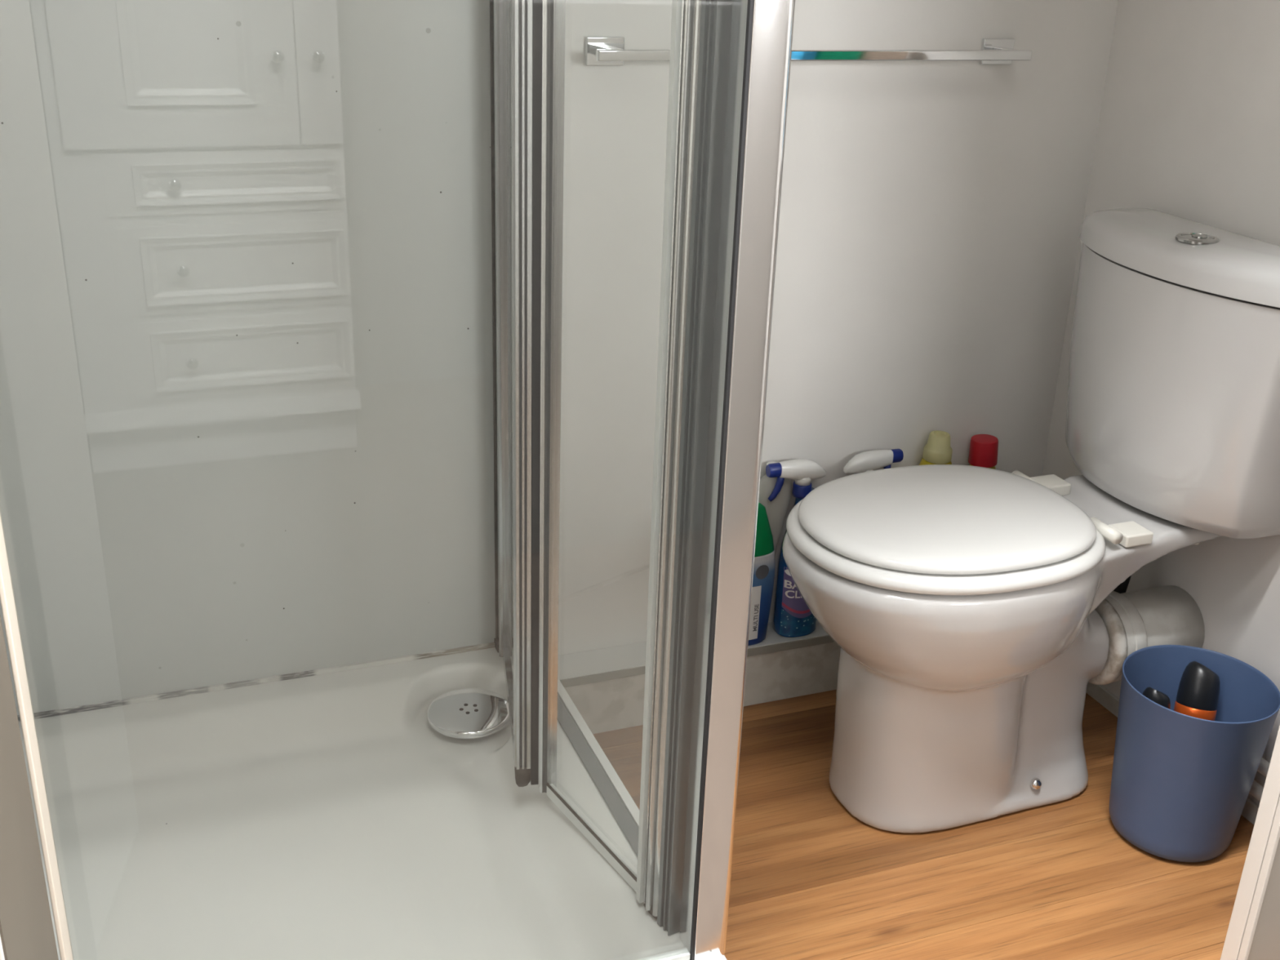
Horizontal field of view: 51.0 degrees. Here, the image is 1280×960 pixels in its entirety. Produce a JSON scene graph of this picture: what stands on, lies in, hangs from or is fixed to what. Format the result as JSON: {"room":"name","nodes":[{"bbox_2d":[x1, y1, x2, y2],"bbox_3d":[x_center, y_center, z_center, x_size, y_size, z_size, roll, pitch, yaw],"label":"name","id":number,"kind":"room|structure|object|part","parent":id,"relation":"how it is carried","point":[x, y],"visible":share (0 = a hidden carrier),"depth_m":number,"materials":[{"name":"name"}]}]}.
{"room":"bathroom","nodes":[
{"label":"bathroom","id":0,"kind":"room"},
{"bbox_2d":[0,615,58,959],"bbox_3d":[-1.330,-0.204,0.336,1.990,2.370,0.237,-7,24,-20],"label":"wall","id":1,"kind":"structure","parent":0,"point":[26,926],"depth_m":0.93,"materials":[{"name":"beige paint"}]},
{"bbox_2d":[0,936,4,959],"bbox_3d":[-0.306,-0.054,0.486,0.032,1.994,0.309,-13,27,-32],"label":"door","id":2,"kind":"structure","parent":1,"relation":"in","point":[2,954],"depth_m":0.45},
{"bbox_2d":[538,0,1118,655],"bbox_3d":[-0.110,-0.725,1.694,1.909,2.370,0.100,-7,24,-20],"label":"wall","id":3,"kind":"structure","parent":0,"point":[931,213],"depth_m":1.98,"materials":[{"name":"paint"}]},
{"bbox_2d":[0,0,495,715],"bbox_3d":[-0.512,-0.711,1.471,0.721,2.152,0.005,-7,24,-20],"label":"wall panel","id":4,"kind":"object","parent":3,"relation":"attached to","point":[246,416],"visible":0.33,"depth_m":1.70,"materials":[{"name":"plastic"}]},
{"bbox_2d":[564,641,840,733],"bbox_3d":[0.267,0.294,2.193,0.893,0.092,0.065,-7,24,-20],"label":"trim","id":5,"kind":"structure","parent":3,"relation":"attached to","point":[617,704],"depth_m":2.13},
{"bbox_2d":[557,620,834,687],"bbox_3d":[0.268,0.244,2.170,0.895,0.015,0.069,-7,24,-20],"label":"shelf board","id":6,"kind":"object","parent":5,"relation":"on","point":[592,666],"visible":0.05,"depth_m":2.06,"materials":[{"name":"white plastic"}]},
{"bbox_2d":[747,502,775,645],"bbox_3d":[0.164,0.144,2.070,0.095,0.239,0.038,-7,24,-20],"label":"squeeze bottle","id":7,"kind":"object","parent":6,"relation":"on","point":[763,577],"visible":0.48,"depth_m":2.07,"materials":[{"name":"green plastic"}]},
{"bbox_2d":[758,461,791,555],"bbox_3d":[0.203,0.105,2.105,0.063,0.287,0.029,-7,24,-20],"label":"bottle","id":8,"kind":"object","parent":6,"relation":"on","point":[776,509],"visible":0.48,"depth_m":2.06,"materials":[{"name":"plastic"}]},
{"bbox_2d":[765,458,826,637],"bbox_3d":[0.237,0.106,2.095,0.103,0.295,0.055,-7,24,-20],"label":"spray bottle","id":9,"kind":"object","parent":6,"relation":"on","point":[792,618],"visible":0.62,"depth_m":2.10,"materials":[{"name":"blue plastic"}]},
{"bbox_2d":[779,608,816,635],"bbox_3d":[0.255,0.223,2.131,0.065,0.046,0.014,-7,24,-20],"label":"print","id":10,"kind":"object","parent":9,"relation":"attached to","point":[793,621],"depth_m":2.12},
{"bbox_2d":[795,477,811,485],"bbox_3d":[0.249,-0.001,2.054,0.025,0.013,0.025,-7,24,-20],"label":"cap","id":11,"kind":"object","parent":9,"relation":"on","point":[798,481],"depth_m":2.04,"materials":[{"name":"white plastic"}]},
{"bbox_2d":[843,448,903,474],"bbox_3d":[0.360,0.090,2.147,0.098,0.292,0.048,-7,24,-20],"label":"spray bottle","id":12,"kind":"object","parent":6,"relation":"on","point":[874,460],"visible":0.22,"depth_m":2.09,"materials":[{"name":"white plastic"}]},
{"bbox_2d":[919,430,952,465],"bbox_3d":[0.469,0.069,2.184,0.060,0.310,0.060,-7,24,-20],"label":"bottle","id":13,"kind":"object","parent":6,"relation":"on","point":[938,450],"visible":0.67,"depth_m":2.12,"materials":[{"name":"plastic"}]},
{"bbox_2d":[968,434,998,469],"bbox_3d":[0.560,0.067,2.219,0.066,0.296,0.054,-7,24,-20],"label":"bottle","id":14,"kind":"object","parent":6,"relation":"on","point":[984,448],"visible":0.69,"depth_m":2.15,"materials":[{"name":"plastic"}]},
{"bbox_2d":[584,36,1031,66],"bbox_3d":[0.243,-0.575,1.810,0.655,0.036,0.062,-7,24,-20],"label":"towel rail","id":15,"kind":"object","parent":3,"relation":"attached to","point":[599,51],"visible":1,"depth_m":1.80,"materials":[{"name":"silver metal"}]},
{"bbox_3d":[-0.046,-0.553,1.732,0.052,0.036,0.008,-7,24,-20],"label":"mount plate","id":16,"kind":"part","parent":15,"relation":"part of","materials":[{"name":"silver metal"}]},
{"bbox_3d":[-0.036,-0.543,1.709,0.020,0.013,0.043,-7,24,-20],"label":"arm","id":17,"kind":"part","parent":15,"relation":"part of","materials":[{"name":"silver metal"}]},
{"bbox_3d":[0.514,-0.618,1.937,0.052,0.036,0.008,-7,24,-20],"label":"mount plate","id":18,"kind":"part","parent":15,"relation":"part of","materials":[{"name":"silver metal"}]},
{"bbox_3d":[0.524,-0.608,1.914,0.020,0.013,0.043,-7,24,-20],"label":"arm","id":19,"kind":"part","parent":15,"relation":"part of","materials":[{"name":"silver metal"}]},
{"bbox_2d":[592,689,1253,959],"bbox_3d":[-0.010,1.007,0.640,4.400,0.050,3.260,-7,24,-20],"label":"floor","id":20,"kind":"structure","parent":0,"point":[811,879],"depth_m":1.77,"materials":[{"name":"brown wood"}]},
{"bbox_2d":[17,642,727,959],"bbox_3d":[-0.396,0.480,1.610,0.774,0.152,0.726,-7,24,-20],"label":"shower tray","id":21,"kind":"object","parent":20,"relation":"on","point":[322,814],"visible":0.8,"depth_m":1.63,"materials":[{"name":"plastic"}]},
{"bbox_2d":[0,0,795,959],"bbox_3d":[-0.168,-0.311,0.961,0.630,1.834,0.060,-8,24,-22],"label":"shower frame","id":22,"kind":"object","parent":21,"relation":"on","point":[761,41],"visible":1,"depth_m":1.18,"materials":[{"name":"metal"}]},
{"bbox_3d":[-0.189,-0.303,0.964,0.579,1.793,0.005,-7,24,-20],"label":"glass pane","id":23,"kind":"part","parent":22,"relation":"part of","materials":[{"name":"clear glass"}]},
{"bbox_3d":[0.099,-0.350,1.078,0.040,1.834,0.042,-7,24,-20],"label":"corner post","id":24,"kind":"part","parent":22,"relation":"part of","materials":[{"name":"metal"}]},
{"bbox_2d":[426,688,510,738],"bbox_3d":[-0.239,0.327,1.880,0.117,0.017,0.117,-7,24,-20],"label":"drain","id":25,"kind":"object","parent":21,"relation":"in","point":[465,713],"visible":0.93,"depth_m":1.87,"materials":[{"name":"silver metal"}]},
{"bbox_2d":[489,0,732,935],"bbox_3d":[-0.073,-0.462,1.373,0.131,1.806,0.660,-7,24,-20],"label":"shower door","id":26,"kind":"structure","parent":21,"relation":"on","point":[527,94],"depth_m":1.39,"materials":[{"name":"metal"}]},
{"bbox_3d":[-0.141,-0.507,1.481,0.005,1.751,0.279,-2,23,-9],"label":"glass pane","id":27,"kind":"part","parent":26,"relation":"part of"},
{"bbox_3d":[-0.170,0.305,1.819,0.014,0.020,0.279,-2,23,-9],"label":"rail","id":28,"kind":"part","parent":26,"relation":"part of","materials":[{"name":"metal"}]},
{"bbox_3d":[-0.055,0.419,1.578,0.008,0.014,0.213,-12,26,-30],"label":"rail","id":29,"kind":"part","parent":26,"relation":"part of","materials":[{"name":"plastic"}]},
{"bbox_2d":[782,207,1279,833],"bbox_3d":[0.498,0.068,1.834,0.641,0.799,0.425,-7,24,-20],"label":"toilet","id":30,"kind":"object","parent":20,"relation":"on","point":[959,602],"visible":1,"depth_m":1.76,"materials":[{"name":"white ceramic"}]},
{"bbox_3d":[0.400,0.065,1.785,0.419,0.020,0.349,-7,24,-20],"label":"seat","id":31,"kind":"part","parent":30,"relation":"part of","materials":[{"name":"white plastic"}]},
{"bbox_3d":[0.400,0.045,1.776,0.389,0.022,0.320,-7,24,-20],"label":"lid","id":32,"kind":"part","parent":30,"relation":"part of","materials":[{"name":"white plastic"}]},
{"bbox_2d":[1113,575,1131,593],"bbox_3d":[0.716,0.097,2.038,0.076,0.210,0.022,22,30,40],"label":"supply hose","id":33,"kind":"object","parent":30,"relation":"attached to","point":[1122,588],"visible":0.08,"depth_m":2.04,"materials":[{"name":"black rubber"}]},
{"bbox_2d":[1088,585,1204,684],"bbox_3d":[0.727,0.224,1.982,0.162,0.135,0.135,-7,24,-20],"label":"pipe","id":34,"kind":"object","parent":30,"relation":"attached to","point":[1168,615],"visible":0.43,"depth_m":1.93,"materials":[{"name":"plastic"}]},
{"bbox_3d":[0.734,-0.301,1.773,0.162,0.048,0.425,-7,24,-20],"label":"cistern lid","id":35,"kind":"part","parent":30,"relation":"part of","materials":[{"name":"white ceramic"}]},
{"bbox_2d":[1108,644,1279,862],"bbox_3d":[0.743,0.379,1.834,0.199,0.240,0.199,-7,24,-20],"label":"waste bin","id":36,"kind":"object","parent":20,"relation":"on","point":[1181,784],"visible":1,"depth_m":1.78,"materials":[{"name":"blue plastic"}]},
{"bbox_2d":[1142,686,1170,709],"bbox_3d":[0.701,0.378,1.858,0.044,0.205,0.051,7,23,11],"label":"can","id":37,"kind":"object","parent":36,"relation":"in","point":[1158,697],"visible":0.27,"depth_m":1.82,"materials":[{"name":"black plastic"}]},
{"bbox_2d":[1173,661,1220,720],"bbox_3d":[0.758,0.369,1.858,0.054,0.231,0.113,11,24,19],"label":"can","id":38,"kind":"object","parent":36,"relation":"in","point":[1198,690],"visible":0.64,"depth_m":1.83,"materials":[{"name":"black plastic"}]},
{"bbox_2d":[1042,0,1279,805],"bbox_3d":[0.896,-0.657,1.619,0.096,2.370,0.797,-7,24,-20],"label":"wall","id":39,"kind":"structure","parent":0,"point":[1188,126],"depth_m":1.88,"materials":[{"name":"paint"}]},
{"bbox_2d":[1086,682,1258,825],"bbox_3d":[0.809,0.410,2.044,0.007,0.028,0.795,-7,24,-20],"label":"baseboard","id":40,"kind":"structure","parent":39,"relation":"attached to","point":[1100,694],"depth_m":2.16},
{"bbox_2d":[1248,780,1263,801],"bbox_3d":[0.888,0.456,1.824,0.030,0.021,0.327,-7,24,-20],"label":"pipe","id":41,"kind":"object","parent":39,"relation":"attached to","point":[1256,789],"visible":0.02,"depth_m":1.87,"materials":[{"name":"plastic"}]},
{"bbox_2d":[1257,757,1270,777],"bbox_3d":[0.889,0.419,1.808,0.030,0.021,0.327,-7,24,-20],"label":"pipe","id":42,"kind":"object","parent":39,"relation":"attached to","point":[1264,766],"visible":0.02,"depth_m":1.85,"materials":[{"name":"plastic"}]},
{"bbox_2d":[1247,838,1279,959],"bbox_3d":[1.282,-0.532,1.352,1.167,2.370,0.028,-7,24,-20],"label":"wall","id":43,"kind":"structure","parent":0,"point":[1265,945],"depth_m":1.55,"materials":[{"name":"paint"}]},
{"bbox_2d":[1220,724,1279,959],"bbox_3d":[0.732,-0.365,1.201,0.006,2.100,0.022,-7,24,-20],"label":"trim","id":44,"kind":"structure","parent":43,"relation":"attached to","point":[1270,796],"depth_m":1.53,"materials":[{"name":"white wood"}]},
{"bbox_2d":[1237,797,1279,959],"bbox_3d":[0.738,-0.359,1.187,0.006,2.100,0.009,-7,24,-20],"label":"trim","id":45,"kind":"structure","parent":43,"relation":"attached to","point":[1274,836],"depth_m":1.53,"materials":[{"name":"white wood"}]}
]}

